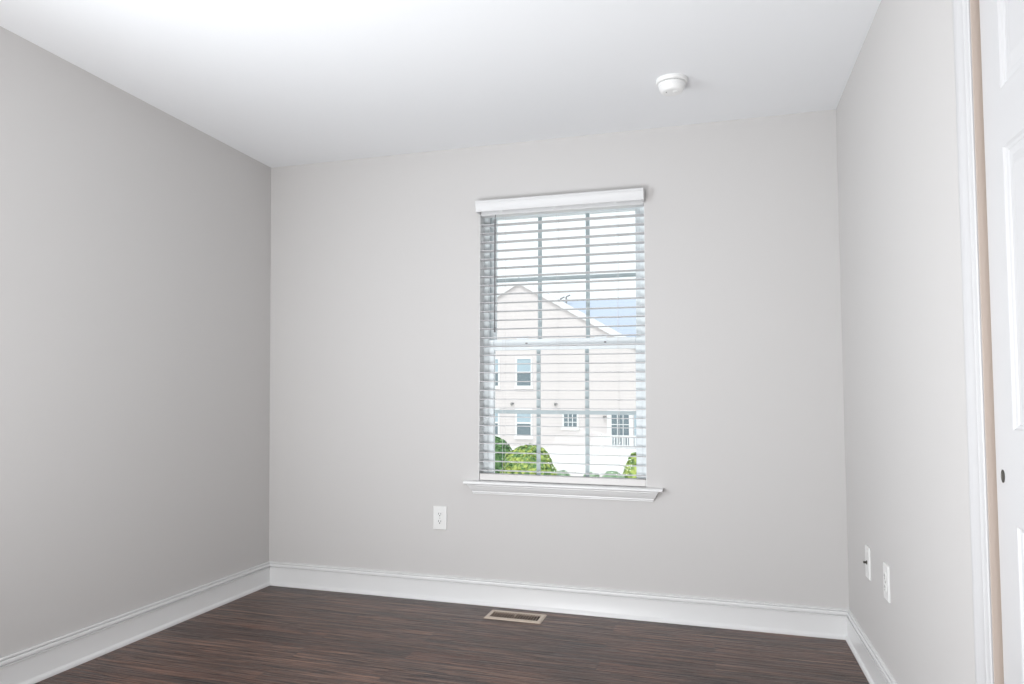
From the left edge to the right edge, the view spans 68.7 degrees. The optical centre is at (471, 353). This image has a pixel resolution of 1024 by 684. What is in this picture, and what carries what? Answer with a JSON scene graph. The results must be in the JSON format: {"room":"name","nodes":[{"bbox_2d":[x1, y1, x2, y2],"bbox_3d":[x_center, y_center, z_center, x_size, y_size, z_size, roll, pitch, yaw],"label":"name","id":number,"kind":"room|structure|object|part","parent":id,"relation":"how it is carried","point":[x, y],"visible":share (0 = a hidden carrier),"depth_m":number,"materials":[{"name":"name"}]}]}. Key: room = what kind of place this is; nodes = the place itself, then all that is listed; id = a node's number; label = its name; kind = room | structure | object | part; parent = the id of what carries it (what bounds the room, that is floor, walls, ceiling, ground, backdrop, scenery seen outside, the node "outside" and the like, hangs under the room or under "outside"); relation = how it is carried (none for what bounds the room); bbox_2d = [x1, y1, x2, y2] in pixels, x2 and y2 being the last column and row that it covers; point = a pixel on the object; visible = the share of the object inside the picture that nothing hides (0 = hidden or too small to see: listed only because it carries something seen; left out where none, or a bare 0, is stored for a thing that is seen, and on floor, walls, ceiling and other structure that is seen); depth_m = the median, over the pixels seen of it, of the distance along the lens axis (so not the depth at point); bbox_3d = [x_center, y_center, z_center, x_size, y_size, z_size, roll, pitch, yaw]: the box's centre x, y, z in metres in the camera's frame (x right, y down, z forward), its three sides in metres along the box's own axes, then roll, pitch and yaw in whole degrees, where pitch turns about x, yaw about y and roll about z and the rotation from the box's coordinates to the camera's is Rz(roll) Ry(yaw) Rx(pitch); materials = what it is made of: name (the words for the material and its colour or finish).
{"room":"empty bedroom","nodes":[
{"label":"empty bedroom","id":0,"kind":"room"},
{"bbox_2d":[0,26,270,657],"bbox_3d":[-1.931,-0.019,2.336,0.205,2.440,4.350,-1,-4,18],"label":"wall","id":1,"kind":"structure","parent":0,"point":[135,241],"depth_m":3.26,"materials":[{"name":"grey paint"}]},
{"bbox_2d":[0,561,269,683],"bbox_3d":[-1.829,1.131,2.232,0.022,0.132,4.350,-1,-4,18],"label":"baseboard","id":2,"kind":"structure","parent":1,"relation":"attached to","point":[37,663],"depth_m":3.22,"materials":[{"name":"white paint"}]},
{"bbox_2d":[0,0,880,167],"bbox_3d":[-0.081,-1.323,1.816,4.170,0.120,4.670,-1,-4,18],"label":"ceiling","id":3,"kind":"structure","parent":0,"point":[280,83],"depth_m":3.04,"materials":[{"name":"white paint"}]},
{"bbox_2d":[656,73,687,95],"bbox_3d":[0.856,-1.145,3.199,0.132,0.059,0.132,-1,-4,18],"label":"smoke detector","id":4,"kind":"object","parent":3,"relation":"attached to","point":[673,84],"visible":1,"depth_m":3.16,"materials":[{"name":"white plastic"}]},
{"bbox_2d":[35,586,868,683],"bbox_3d":[-0.071,1.232,1.654,4.120,0.120,4.670,-1,-4,18],"label":"floor","id":5,"kind":"structure","parent":0,"point":[270,634],"depth_m":3.18,"materials":[{"name":"laminate"}]},
{"bbox_2d":[484,610,546,623],"bbox_3d":[0.214,1.348,3.676,0.284,0.125,0.147,-1,-4,18],"label":"floor vent","id":6,"kind":"object","parent":5,"relation":"in","point":[494,614],"visible":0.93,"depth_m":3.69,"materials":[{"name":"beige metal"}]},
{"bbox_2d":[269,109,848,608],"bbox_3d":[0.299,0.092,3.980,3.420,2.440,0.160,-1,-4,18],"label":"wall","id":7,"kind":"structure","parent":0,"point":[375,283],"depth_m":3.78,"materials":[{"name":"grey paint"}]},
{"bbox_2d":[433,506,446,529],"bbox_3d":[-0.172,0.877,3.995,0.077,0.123,0.009,-1,-4,18],"label":"power outlet","id":8,"kind":"object","parent":7,"relation":"attached to","point":[439,512],"visible":1,"depth_m":3.99,"materials":[{"name":"white plastic"}]},
{"bbox_2d":[437,511,441,517],"bbox_3d":[-0.172,0.858,3.993,0.028,0.034,0.003,-1,-4,18],"label":"receptacle","id":9,"kind":"object","parent":8,"relation":"attached to","point":[439,513],"depth_m":3.99,"materials":[{"name":"white plastic"}]},
{"bbox_2d":[270,561,847,639],"bbox_3d":[0.264,1.238,3.824,3.020,0.132,0.022,-1,-4,18],"label":"baseboard","id":10,"kind":"structure","parent":7,"relation":"attached to","point":[789,619],"depth_m":3.74,"materials":[{"name":"white paint"}]},
{"bbox_2d":[463,207,662,501],"bbox_3d":[0.471,-0.036,3.905,1.017,1.542,0.202,-1,-4,18],"label":"window","id":11,"kind":"structure","parent":7,"relation":"in","point":[563,490],"depth_m":3.93,"materials":[{"name":"white plastic"}]},
{"bbox_2d":[475,188,645,486],"bbox_3d":[0.448,-0.078,3.853,0.875,1.480,0.126,-1,-4,18],"label":"window blind","id":12,"kind":"object","parent":11,"relation":"attached to","point":[633,197],"visible":0.93,"depth_m":3.87,"materials":[{"name":"white plastic"}]},
{"bbox_3d":[0.171,-0.048,3.978,0.002,1.398,0.054,-1,-4,18],"label":"ladder cord","id":13,"kind":"part","parent":12,"relation":"part of","materials":[{"name":"white fabric"}]},
{"bbox_3d":[0.458,0.645,3.843,0.862,0.035,0.052,-1,-4,18],"label":"rail","id":14,"kind":"part","parent":12,"relation":"part of","materials":[{"name":"white plastic"}]},
{"bbox_3d":[0.743,-0.056,3.793,0.002,1.398,0.054,-1,-4,18],"label":"ladder cord","id":15,"kind":"part","parent":12,"relation":"part of","materials":[{"name":"white fabric"}]},
{"bbox_3d":[0.455,0.682,3.825,1.017,0.036,0.125,-1,-4,18],"label":"sill","id":16,"kind":"part","parent":11,"relation":"part of","materials":[{"name":"white paint"}]},
{"bbox_3d":[0.480,0.299,3.928,0.815,0.762,0.030,-1,-4,18],"label":"sash","id":17,"kind":"part","parent":11,"relation":"part of","materials":[{"name":"white plastic"}]},
{"bbox_3d":[0.495,-0.408,4.003,0.815,0.738,0.030,-1,-4,18],"label":"sash","id":18,"kind":"part","parent":11,"relation":"part of","materials":[{"name":"white plastic"}]},
{"bbox_2d":[836,0,975,683],"bbox_3d":[1.094,-0.062,1.356,0.126,2.440,4.350,-1,-4,18],"label":"wall","id":19,"kind":"structure","parent":0,"point":[904,388],"depth_m":2.29,"materials":[{"name":"grey paint"}]},
{"bbox_2d":[863,545,870,580],"bbox_3d":[1.544,0.817,2.928,0.019,0.123,0.077,-1,-4,18],"label":"cable plate","id":20,"kind":"object","parent":19,"relation":"attached to","point":[867,561],"visible":1,"depth_m":2.91,"materials":[{"name":"white plastic"}]},
{"bbox_2d":[846,609,896,683],"bbox_3d":[1.414,1.166,2.513,0.022,0.132,1.812,-1,-4,18],"label":"baseboard","id":21,"kind":"structure","parent":19,"relation":"attached to","point":[874,669],"depth_m":2.94,"materials":[{"name":"white paint"}]},
{"bbox_2d":[883,562,889,602],"bbox_3d":[1.445,0.797,2.607,0.009,0.123,0.077,-1,-4,18],"label":"power outlet","id":22,"kind":"object","parent":19,"relation":"attached to","point":[886,571],"visible":1,"depth_m":2.59,"materials":[{"name":"white plastic"}]},
{"bbox_2d":[952,0,993,683],"bbox_3d":[0.893,0.060,0.951,0.020,2.147,1.609,-1,-4,18],"label":"trim","id":23,"kind":"structure","parent":19,"relation":"attached to","point":[976,442],"depth_m":1.67,"materials":[{"name":"white paint"}]},
{"bbox_2d":[970,0,1003,683],"bbox_3d":[0.955,0.107,0.928,0.127,2.051,1.419,-1,-4,18],"label":"trim","id":24,"kind":"structure","parent":19,"relation":"attached to","point":[974,4],"depth_m":1.62,"materials":[{"name":"beige paint"}]},
{"bbox_2d":[979,0,1023,683],"bbox_3d":[1.027,0.128,1.260,0.036,2.026,0.715,-1,-4,18],"label":"door","id":25,"kind":"structure","parent":19,"relation":"in","point":[1001,21],"depth_m":1.53,"materials":[{"name":"white paint"}]},
{"bbox_3d":[1.109,0.255,1.560,0.003,0.027,0.018,-1,-4,18],"label":"finger pull","id":26,"kind":"part","parent":25,"relation":"part of","materials":[{"name":"brown metal"}]},
{"bbox_3d":[1.076,-0.659,1.453,0.026,0.215,0.210,-1,-4,18],"label":"panel","id":27,"kind":"part","parent":25,"relation":"part of","materials":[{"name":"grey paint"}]},
{"bbox_3d":[1.073,-0.143,1.422,0.026,0.590,0.210,-1,-4,18],"label":"panel","id":28,"kind":"part","parent":25,"relation":"part of","materials":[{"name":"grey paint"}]},
{"bbox_3d":[1.069,0.643,1.375,0.026,0.615,0.210,-1,-4,18],"label":"panel","id":29,"kind":"part","parent":25,"relation":"part of","materials":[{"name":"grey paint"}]},
{"label":"outside","id":30,"kind":"structure","parent":0,"visible":0},
{"bbox_2d":[554,471,602,476],"bbox_3d":[15.875,7.967,56.594,120.000,0.300,109.400,-1,-4,18],"label":"ground","id":31,"kind":"structure","parent":30,"point":[558,471],"depth_m":42.57,"materials":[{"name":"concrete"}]},
{"bbox_2d":[495,436,511,472],"bbox_3d":[1.129,5.398,38.108,2.087,2.559,2.122,-1,-4,18],"label":"round shrub","id":32,"kind":"object","parent":31,"relation":"on","point":[498,447],"visible":0.13,"depth_m":37.36,"materials":[{"name":"green plant"}]},
{"bbox_2d":[500,443,557,474],"bbox_3d":[2.584,5.269,34.412,2.678,2.320,2.589,-1,-4,18],"label":"round shrub","id":33,"kind":"object","parent":31,"relation":"on","point":[526,448],"visible":0.52,"depth_m":33.76,"materials":[{"name":"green plant"}]},
{"bbox_2d":[557,470,569,475],"bbox_3d":[4.599,6.265,37.922,0.848,0.776,0.988,-1,-4,18],"label":"plant","id":34,"kind":"object","parent":31,"relation":"on","point":[560,474],"visible":0.3,"depth_m":37.65,"materials":[{"name":"green plant"}]},
{"bbox_2d":[495,277,635,473],"bbox_3d":[9.510,1.453,50.376,28.100,11.890,14.700,-1,-4,18],"label":"house","id":35,"kind":"structure","parent":31,"relation":"on","point":[607,404],"depth_m":45.34,"materials":[{"name":"beige"}]},
{"bbox_3d":[1.194,4.685,46.489,0.890,0.740,0.028,-1,-4,18],"label":"pane","id":36,"kind":"part","parent":35,"relation":"part of","materials":[{"name":"grey"}]},
{"bbox_3d":[1.216,0.727,46.727,0.890,0.770,0.028,-1,-4,18],"label":"pane","id":37,"kind":"part","parent":35,"relation":"part of","materials":[{"name":"blue glass"}]},
{"bbox_3d":[1.211,1.596,46.675,0.890,0.770,0.028,-1,-4,18],"label":"pane","id":38,"kind":"part","parent":35,"relation":"part of","materials":[{"name":"grey glass"}]},
{"bbox_3d":[3.191,3.819,45.894,0.860,0.740,0.028,-1,-4,18],"label":"pane","id":39,"kind":"part","parent":35,"relation":"part of","materials":[{"name":"blue glass"}]},
{"bbox_3d":[3.187,4.657,45.843,0.860,0.740,0.028,-1,-4,18],"label":"pane","id":40,"kind":"part","parent":35,"relation":"part of","materials":[{"name":"grey"}]},
{"bbox_3d":[3.208,0.699,46.081,0.860,0.770,0.028,-1,-4,18],"label":"pane","id":41,"kind":"part","parent":35,"relation":"part of","materials":[{"name":"blue glass"}]},
{"bbox_3d":[3.204,1.568,46.029,0.860,0.770,0.028,-1,-4,18],"label":"pane","id":42,"kind":"part","parent":35,"relation":"part of","materials":[{"name":"grey glass"}]},
{"bbox_3d":[5.930,3.975,44.994,0.780,0.810,0.028,-1,-4,18],"label":"pane","id":43,"kind":"part","parent":35,"relation":"part of","materials":[{"name":"grey glass"}]},
{"bbox_3d":[8.365,5.435,42.844,3.960,1.677,0.120,-1,-4,18],"label":"porch railing","id":44,"kind":"part","parent":35,"relation":"part of","materials":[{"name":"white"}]},
{"bbox_3d":[8.746,4.449,44.044,1.010,1.840,0.038,-1,-4,18],"label":"pane","id":45,"kind":"part","parent":35,"relation":"part of","materials":[{"name":"grey glass"}]},
{"bbox_2d":[602,470,623,477],"bbox_3d":[7.000,6.202,37.140,1.143,0.834,1.030,-1,-4,18],"label":"plant","id":46,"kind":"object","parent":31,"relation":"on","point":[611,471],"visible":0.3,"depth_m":36.92,"materials":[{"name":"green plant"}]},
{"bbox_2d":[622,452,636,477],"bbox_3d":[7.308,5.344,32.870,1.345,2.037,1.342,-1,-4,18],"label":"round shrub","id":47,"kind":"object","parent":31,"relation":"on","point":[632,470],"visible":0.23,"depth_m":32.60,"materials":[{"name":"green plant"}]}
]}

